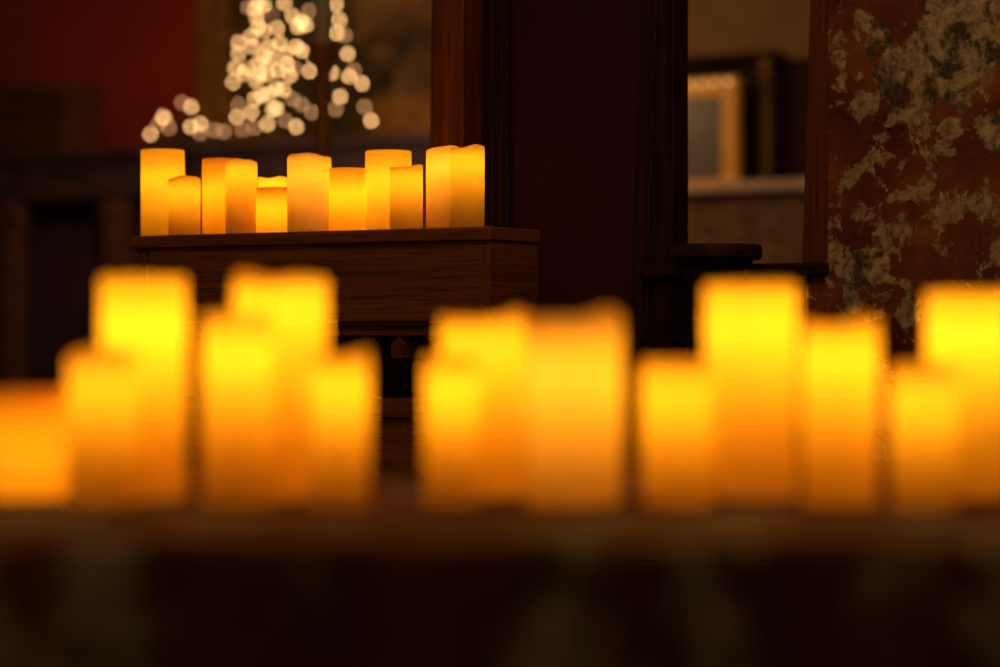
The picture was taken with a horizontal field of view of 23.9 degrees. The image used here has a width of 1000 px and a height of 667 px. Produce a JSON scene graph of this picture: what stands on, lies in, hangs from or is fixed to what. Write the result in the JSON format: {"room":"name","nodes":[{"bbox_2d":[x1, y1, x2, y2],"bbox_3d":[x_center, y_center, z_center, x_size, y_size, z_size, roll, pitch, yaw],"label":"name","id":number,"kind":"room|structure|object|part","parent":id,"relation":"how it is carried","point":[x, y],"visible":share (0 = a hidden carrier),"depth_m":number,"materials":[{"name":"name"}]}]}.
{"room":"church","nodes":[
{"label":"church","id":0,"kind":"room"},
{"bbox_2d":[0,0,809,148],"bbox_3d":[2.337,-0.980,12.390,22.000,3.400,0.152,0,0,31],"label":"wall","id":1,"kind":"structure","parent":0,"point":[143,52],"depth_m":15.09,"materials":[{"name":"red paint"}]},
{"bbox_2d":[196,0,431,141],"bbox_3d":[-1.032,-1.758,14.275,2.031,1.244,0.090,0,0,31],"label":"framed picture","id":2,"kind":"object","parent":1,"relation":"attached to","point":[389,41],"visible":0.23,"depth_m":14.23,"materials":[{"name":"fabric"}]},
{"bbox_3d":[-1.795,-1.758,14.733,0.251,1.244,0.090,0,0,31],"label":"frame rail","id":3,"kind":"part","parent":2,"relation":"part of","materials":[{"name":"brown wood"}]},
{"bbox_3d":[-1.032,-1.262,14.275,1.528,0.251,0.090,0,0,31],"label":"frame rail","id":4,"kind":"part","parent":2,"relation":"part of","materials":[{"name":"brown wood"}]},
{"bbox_2d":[481,0,813,477],"bbox_3d":[3.830,-0.980,2.289,9.035,3.400,0.052,0,0,31],"label":"wall","id":5,"kind":"structure","parent":0,"point":[576,63],"depth_m":4.47,"materials":[{"name":"red paint"}]},
{"bbox_2d":[486,0,511,227],"bbox_3d":[-0.003,-0.970,4.545,0.049,3.380,0.030,0,0,31],"label":"trim","id":6,"kind":"structure","parent":5,"relation":"attached to","point":[498,12],"depth_m":4.54,"materials":[{"name":"brown wood"}]},
{"bbox_2d":[625,0,676,477],"bbox_3d":[0.280,-0.600,4.373,0.118,2.040,0.034,0,0,31],"label":"trim","id":7,"kind":"structure","parent":5,"relation":"attached to","point":[655,223],"depth_m":4.36,"materials":[{"name":"brown wood"}]},
{"bbox_2d":[640,262,828,277],"bbox_3d":[0.440,-0.114,4.293,0.369,0.022,0.105,0,0,31],"label":"trim","id":8,"kind":"structure","parent":5,"relation":"attached to","point":[817,268],"depth_m":4.21,"materials":[{"name":"brown wood"}]},
{"bbox_2d":[674,280,811,477],"bbox_3d":[0.416,0.262,4.299,0.374,0.715,0.020,0,0,31],"label":"trim","id":9,"kind":"structure","parent":5,"relation":"attached to","point":[681,290],"depth_m":4.23,"materials":[{"name":"brown wood"}]},
{"bbox_2d":[802,0,827,262],"bbox_3d":[0.579,-0.853,4.231,0.052,1.454,0.070,0,0,31],"label":"trim","id":10,"kind":"structure","parent":5,"relation":"attached to","point":[815,219],"depth_m":4.20,"materials":[{"name":"brown wood"}]},
{"bbox_3d":[-1.739,0.780,5.606,22.000,0.120,18.000,0,0,31],"label":"floor","id":11,"kind":"structure","parent":0,"visible":0},
{"bbox_2d":[0,132,429,388],"bbox_3d":[-1.589,-0.201,14.254,4.410,1.841,0.700,0,0,31],"label":"fireplace","id":12,"kind":"object","parent":11,"relation":"on","point":[69,219],"visible":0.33,"depth_m":14.78,"materials":[{"name":"wood"}]},
{"bbox_2d":[0,80,104,153],"bbox_3d":[-3.063,-1.351,15.137,1.067,0.460,0.375,0,0,31],"label":"wooden chest","id":13,"kind":"object","parent":12,"relation":"on","point":[59,115],"visible":0.85,"depth_m":14.85,"materials":[{"name":"brown wood"}]},
{"bbox_3d":[-3.063,-1.531,15.137,1.067,0.101,0.375,0,0,31],"label":"lid","id":14,"kind":"part","parent":13,"relation":"part of","materials":[{"name":"brown wood"}]},
{"bbox_3d":[-1.496,-0.051,14.408,4.310,1.541,0.340,0,0,31],"label":"recess panel","id":15,"kind":"part","parent":12,"relation":"part of","materials":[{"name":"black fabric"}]},
{"bbox_2d":[145,111,238,146],"bbox_3d":[-1.867,-1.242,14.220,0.706,0.239,0.169,0,0,31],"label":"garland","id":16,"kind":"object","parent":12,"relation":"on","point":[223,139],"visible":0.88,"depth_m":14.25},
{"bbox_2d":[149,101,225,136],"bbox_3d":[-1.878,-1.287,14.159,0.584,0.223,0.024,0,0,31],"label":"string lights","id":17,"kind":"object","parent":16,"relation":"attached to","point":[181,102],"visible":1,"depth_m":14.17,"materials":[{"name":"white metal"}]},
{"bbox_2d":[0,132,429,168],"bbox_3d":[-1.589,-1.079,14.254,4.410,0.085,0.700,0,0,31],"label":"shelf","id":18,"kind":"object","parent":12,"relation":"attached to","point":[347,147],"depth_m":13.86,"materials":[{"name":"wood"}]},
{"bbox_2d":[235,0,366,140],"bbox_3d":[-1.174,-1.881,13.918,0.893,1.520,0.569,0,0,31],"label":"fir tree","id":19,"kind":"object","parent":12,"relation":"on","point":[304,132],"visible":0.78,"depth_m":13.91,"materials":[{"name":"green plant"}]},
{"bbox_2d":[231,0,314,105],"label":"string lights","id":20,"kind":"object","parent":19,"relation":"attached to","point":[286,64],"depth_m":13.90,"materials":[{"name":"white glass"}]},
{"bbox_2d":[240,97,314,130],"label":"string lights","id":21,"kind":"object","parent":19,"relation":"attached to","point":[292,98],"depth_m":13.74,"materials":[{"name":"white glass"}]},
{"bbox_2d":[307,42,338,156],"bbox_3d":[-0.487,-0.038,6.500,0.270,1.517,0.270,0,0,0],"label":"candlestick","id":22,"kind":"object","parent":11,"relation":"on","point":[322,54],"visible":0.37,"depth_m":6.48,"materials":[{"name":"gold metal"}]},
{"bbox_2d":[313,0,332,42],"bbox_3d":[-0.487,-0.930,6.500,0.054,0.286,0.054,0,0,0],"label":"pillar candle","id":23,"kind":"object","parent":22,"relation":"on","point":[322,9],"visible":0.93,"depth_m":6.48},
{"bbox_3d":[-0.487,-0.053,6.500,0.068,1.387,0.068,0,0,0],"label":"stem","id":24,"kind":"part","parent":22,"relation":"part of","materials":[{"name":"gold metal"}]},
{"bbox_2d":[131,226,539,477],"bbox_3d":[-0.308,0.269,4.274,0.789,0.902,0.175,0,0,31],"label":"wooden console","id":25,"kind":"object","parent":11,"relation":"on","point":[389,290],"visible":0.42,"depth_m":4.14,"materials":[{"name":"brown wood"}]},
{"bbox_2d":[141,149,184,235],"bbox_3d":[-0.645,-0.267,4.518,0.083,0.169,0.083,0,0,0],"label":"candle","id":26,"kind":"object","parent":25,"relation":"on","point":[158,166],"visible":0.65,"depth_m":4.48,"materials":[{"name":"orange wax"}]},
{"bbox_3d":[-0.627,0.281,4.468,0.022,0.878,0.161,0,0,31],"label":"panel","id":27,"kind":"part","parent":25,"relation":"part of","materials":[{"name":"brown wood"}]},
{"bbox_2d":[168,175,200,234],"bbox_3d":[-0.587,-0.238,4.394,0.060,0.111,0.060,0,0,0],"label":"candle","id":28,"kind":"object","parent":25,"relation":"on","point":[184,191],"visible":0.96,"depth_m":4.37,"materials":[{"name":"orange wax"}]},
{"bbox_2d":[202,158,239,233],"bbox_3d":[-0.522,-0.255,4.446,0.077,0.146,0.077,0,0,0],"label":"candle","id":29,"kind":"object","parent":25,"relation":"on","point":[213,169],"visible":0.52,"depth_m":4.41,"materials":[{"name":"orange wax"}]},
{"bbox_2d":[225,159,256,232],"bbox_3d":[-0.473,-0.252,4.321,0.058,0.139,0.058,0,0,0],"label":"candle","id":30,"kind":"object","parent":25,"relation":"on","point":[240,174],"visible":0.94,"depth_m":4.29,"materials":[{"name":"orange wax"}]},
{"bbox_2d":[256,187,286,232],"bbox_3d":[-0.416,-0.225,4.324,0.063,0.085,0.063,0,0,0],"label":"candle","id":31,"kind":"object","parent":25,"relation":"on","point":[271,202],"visible":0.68,"depth_m":4.29,"materials":[{"name":"orange wax"}]},
{"bbox_2d":[258,176,286,186],"bbox_3d":[-0.425,-0.238,4.412,0.054,0.112,0.054,0,0,0],"label":"candle","id":32,"kind":"object","parent":25,"relation":"on","point":[279,181],"visible":0.3,"depth_m":4.39,"materials":[{"name":"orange wax"}]},
{"bbox_2d":[186,393,424,410],"bbox_3d":[-0.305,0.124,4.271,0.733,0.020,0.145,0,0,31],"label":"shelf","id":33,"kind":"object","parent":25,"relation":"attached to","point":[194,401],"depth_m":4.14,"materials":[{"name":"brown wood"}]},
{"bbox_3d":[-0.342,0.382,4.210,0.733,0.496,0.024,0,0,31],"label":"panel","id":34,"kind":"part","parent":25,"relation":"part of","materials":[{"name":"brown wood"}]},
{"bbox_2d":[287,153,330,231],"bbox_3d":[-0.343,-0.253,4.250,0.079,0.141,0.079,0,0,0],"label":"candle","id":35,"kind":"object","parent":25,"relation":"on","point":[307,173],"visible":0.93,"depth_m":4.21,"materials":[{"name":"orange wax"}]},
{"bbox_3d":[-0.265,0.261,4.338,0.733,0.838,0.012,0,0,31],"label":"panel","id":36,"kind":"part","parent":25,"relation":"part of","materials":[{"name":"brown wood"}]},
{"bbox_3d":[-0.335,-0.009,4.221,0.733,0.025,0.024,0,0,31],"label":"moulding","id":37,"kind":"part","parent":25,"relation":"part of","materials":[{"name":"brown wood"}]},
{"bbox_2d":[329,167,365,230],"bbox_3d":[-0.274,-0.239,4.243,0.066,0.114,0.066,0,0,0],"label":"candle","id":38,"kind":"object","parent":25,"relation":"on","point":[347,185],"visible":0.93,"depth_m":4.21,"materials":[{"name":"orange wax"}]},
{"bbox_2d":[365,149,411,229],"bbox_3d":[-0.201,-0.255,4.253,0.084,0.146,0.084,0,0,0],"label":"candle","id":39,"kind":"object","parent":25,"relation":"on","point":[378,163],"visible":0.59,"depth_m":4.21,"materials":[{"name":"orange wax"}]},
{"bbox_2d":[390,164,422,228],"bbox_3d":[-0.164,-0.239,4.135,0.058,0.114,0.058,0,0,0],"label":"candle","id":40,"kind":"object","parent":25,"relation":"on","point":[406,182],"visible":0.94,"depth_m":4.11,"materials":[{"name":"orange wax"}]},
{"bbox_2d":[426,145,458,227],"bbox_3d":[-0.101,-0.256,4.167,0.060,0.148,0.060,0,0,0],"label":"candle","id":41,"kind":"object","parent":25,"relation":"on","point":[437,158],"visible":0.56,"depth_m":4.14,"materials":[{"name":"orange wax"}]},
{"bbox_2d":[450,144,484,226],"bbox_3d":[-0.056,-0.254,4.076,0.059,0.143,0.059,0,0,0],"label":"candle","id":42,"kind":"object","parent":25,"relation":"on","point":[467,164],"visible":0.98,"depth_m":4.05,"materials":[{"name":"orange wax"}]},
{"bbox_3d":[0.018,0.281,4.081,0.016,0.878,0.161,0,0,31],"label":"panel","id":43,"kind":"part","parent":25,"relation":"part of","materials":[{"name":"brown wood"}]},
{"bbox_2d":[430,0,480,147],"bbox_3d":[-0.090,-0.630,4.552,0.111,2.700,0.093,0,0,31],"label":"post","id":44,"kind":"object","parent":11,"relation":"on","point":[455,120],"visible":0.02,"depth_m":4.52,"materials":[{"name":"brown wood"}]},
{"bbox_2d":[0,478,999,666],"bbox_3d":[0.000,0.425,1.802,2.200,0.590,0.680,0,0,0],"label":"table","id":45,"kind":"object","parent":11,"relation":"on","point":[397,579],"visible":0.82,"depth_m":1.46,"materials":[{"name":"wood"}]},
{"bbox_2d":[0,388,66,498],"bbox_3d":[-0.382,0.087,1.885,0.083,0.085,0.083,0,0,0],"label":"candle","id":46,"kind":"object","parent":45,"relation":"on","point":[33,421],"visible":0.86,"depth_m":1.85,"materials":[{"name":"orange wax"}]},
{"bbox_2d":[67,349,135,505],"bbox_3d":[-0.303,0.070,1.800,0.052,0.118,0.052,0,0,0],"label":"candle","id":47,"kind":"object","parent":45,"relation":"on","point":[101,383],"visible":1,"depth_m":1.78,"materials":[{"name":"orange wax"}]},
{"bbox_2d":[100,277,185,499],"bbox_3d":[-0.283,0.043,1.875,0.068,0.174,0.068,0,0,0],"label":"candle","id":48,"kind":"object","parent":45,"relation":"on","point":[145,317],"visible":0.77,"depth_m":1.85,"materials":[{"name":"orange wax"}]},
{"bbox_2d":[203,314,270,505],"bbox_3d":[-0.201,0.058,1.800,0.052,0.144,0.052,0,0,0],"label":"candle","id":49,"kind":"object","parent":45,"relation":"on","point":[236,347],"visible":1,"depth_m":1.78,"materials":[{"name":"orange wax"}]},
{"bbox_2d":[234,270,326,498],"bbox_3d":[-0.175,0.039,1.885,0.074,0.181,0.074,0,0,0],"label":"candle","id":50,"kind":"object","parent":45,"relation":"on","point":[296,305],"visible":0.62,"depth_m":1.85,"materials":[{"name":"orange wax"}]},
{"bbox_2d":[312,350,368,505],"bbox_3d":[-0.121,0.071,1.790,0.043,0.118,0.043,0,0,0],"label":"candle","id":51,"kind":"object","parent":45,"relation":"on","point":[340,385],"visible":1,"depth_m":1.77,"materials":[{"name":"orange wax"}]},
{"bbox_2d":[425,356,477,504],"bbox_3d":[-0.037,0.074,1.800,0.040,0.112,0.040,0,0,0],"label":"candle","id":52,"kind":"object","parent":45,"relation":"on","point":[451,382],"visible":1,"depth_m":1.78,"materials":[{"name":"orange wax"}]},
{"bbox_2d":[440,309,523,496],"bbox_3d":[-0.015,0.055,1.905,0.068,0.149,0.068,0,0,0],"label":"candle","id":53,"kind":"object","parent":45,"relation":"on","point":[497,343],"visible":0.78,"depth_m":1.88,"materials":[{"name":"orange wax"}]},
{"bbox_2d":[525,307,621,506],"bbox_3d":[0.056,0.055,1.800,0.074,0.149,0.074,0,0,0],"label":"candle","id":54,"kind":"object","parent":45,"relation":"on","point":[573,365],"visible":1,"depth_m":1.77,"materials":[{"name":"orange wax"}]},
{"bbox_2d":[642,360,711,505],"bbox_3d":[0.135,0.075,1.800,0.053,0.109,0.053,0,0,0],"label":"candle","id":55,"kind":"object","parent":45,"relation":"on","point":[676,394],"visible":1,"depth_m":1.78,"materials":[{"name":"orange wax"}]},
{"bbox_2d":[705,283,796,497],"bbox_3d":[0.201,0.045,1.890,0.074,0.170,0.074,0,0,0],"label":"candle","id":56,"kind":"object","parent":45,"relation":"on","point":[751,328],"visible":0.91,"depth_m":1.86,"materials":[{"name":"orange wax"}]},
{"bbox_2d":[802,317,877,504],"bbox_3d":[0.261,0.058,1.812,0.058,0.142,0.058,0,0,0],"label":"candle","id":57,"kind":"object","parent":45,"relation":"on","point":[840,361],"visible":1,"depth_m":1.79,"materials":[{"name":"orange wax"}]},
{"bbox_2d":[891,364,956,507],"bbox_3d":[0.318,0.076,1.775,0.049,0.106,0.049,0,0,0],"label":"candle","id":58,"kind":"object","parent":45,"relation":"on","point":[923,396],"visible":1,"depth_m":1.75,"materials":[{"name":"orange wax"}]},
{"bbox_2d":[925,291,999,497],"bbox_3d":[0.376,0.048,1.895,0.069,0.163,0.069,0,0,0],"label":"candle","id":59,"kind":"object","parent":45,"relation":"on","point":[962,328],"visible":0.75,"depth_m":1.86,"materials":[{"name":"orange wax"}]},
{"bbox_2d":[666,243,761,359],"bbox_3d":[0.381,0.281,4.198,0.171,0.877,0.171,0,0,31],"label":"pedestal","id":60,"kind":"object","parent":11,"relation":"on","point":[701,264],"visible":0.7,"depth_m":4.15,"materials":[{"name":"brown wood"}]},
{"bbox_2d":[688,179,804,263],"bbox_3d":[1.372,-0.035,12.509,1.433,1.510,0.640,0,0,31],"label":"stone fireplace","id":61,"kind":"object","parent":11,"relation":"on","point":[769,214],"visible":0.1,"depth_m":12.27,"materials":[{"name":"beige stone"}]},
{"bbox_2d":[688,76,741,182],"bbox_3d":[1.028,-1.074,12.593,0.557,0.568,0.052,0,0,31],"label":"picture frame","id":62,"kind":"object","parent":61,"relation":"on","point":[715,111],"visible":0.41,"depth_m":12.52,"materials":[{"name":"gold metal"}]},
{"bbox_3d":[1.034,-1.040,12.605,0.369,0.447,0.025,0,0,31],"label":"glass","id":63,"kind":"part","parent":62,"relation":"part of","materials":[{"name":"glass"}]},
{"bbox_3d":[1.031,-1.305,12.598,0.348,0.105,0.040,0,0,31],"label":"frame rail","id":64,"kind":"part","parent":62,"relation":"part of","materials":[{"name":"gold metal"}]},
{"bbox_3d":[1.031,-0.806,12.598,0.348,0.031,0.040,0,0,31],"label":"frame rail","id":65,"kind":"part","parent":62,"relation":"part of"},
{"bbox_2d":[688,80,729,87],"bbox_3d":[1.107,-1.320,12.506,0.244,0.038,0.022,0,0,31],"label":"string lights","id":66,"kind":"object","parent":62,"relation":"attached to","point":[727,81],"visible":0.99,"depth_m":12.49,"materials":[{"name":"white glass"}]},
{"bbox_3d":[1.221,-1.074,12.476,0.105,0.568,0.052,0,0,31],"label":"frame rail","id":67,"kind":"part","parent":62,"relation":"part of","materials":[{"name":"gold metal"}]},
{"bbox_2d":[688,179,804,194],"bbox_3d":[1.372,-0.762,12.509,1.433,0.055,0.640,0,0,31],"label":"shelf","id":68,"kind":"object","parent":61,"relation":"attached to","point":[783,186],"depth_m":12.22,"materials":[{"name":"wood"}]},
{"bbox_2d":[688,50,808,180],"bbox_3d":[1.437,-1.141,12.627,1.343,0.702,0.348,0,0,31],"label":"picture frame","id":69,"kind":"object","parent":61,"relation":"on","point":[774,85],"visible":0.38,"depth_m":12.54,"materials":[{"name":"brown wood"}]},
{"bbox_3d":[1.154,-1.469,12.687,0.795,0.045,0.160,0,0,31],"label":"cornice","id":70,"kind":"part","parent":69,"relation":"part of","materials":[{"name":"brown wood"}]},
{"bbox_2d":[806,0,999,477],"bbox_3d":[0.809,-0.970,4.049,0.596,3.380,0.043,0,0,31],"label":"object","id":71,"kind":"structure","parent":11,"relation":"on","point":[914,85],"depth_m":4.09,"materials":[{"name":"brown fabric"}]}
]}

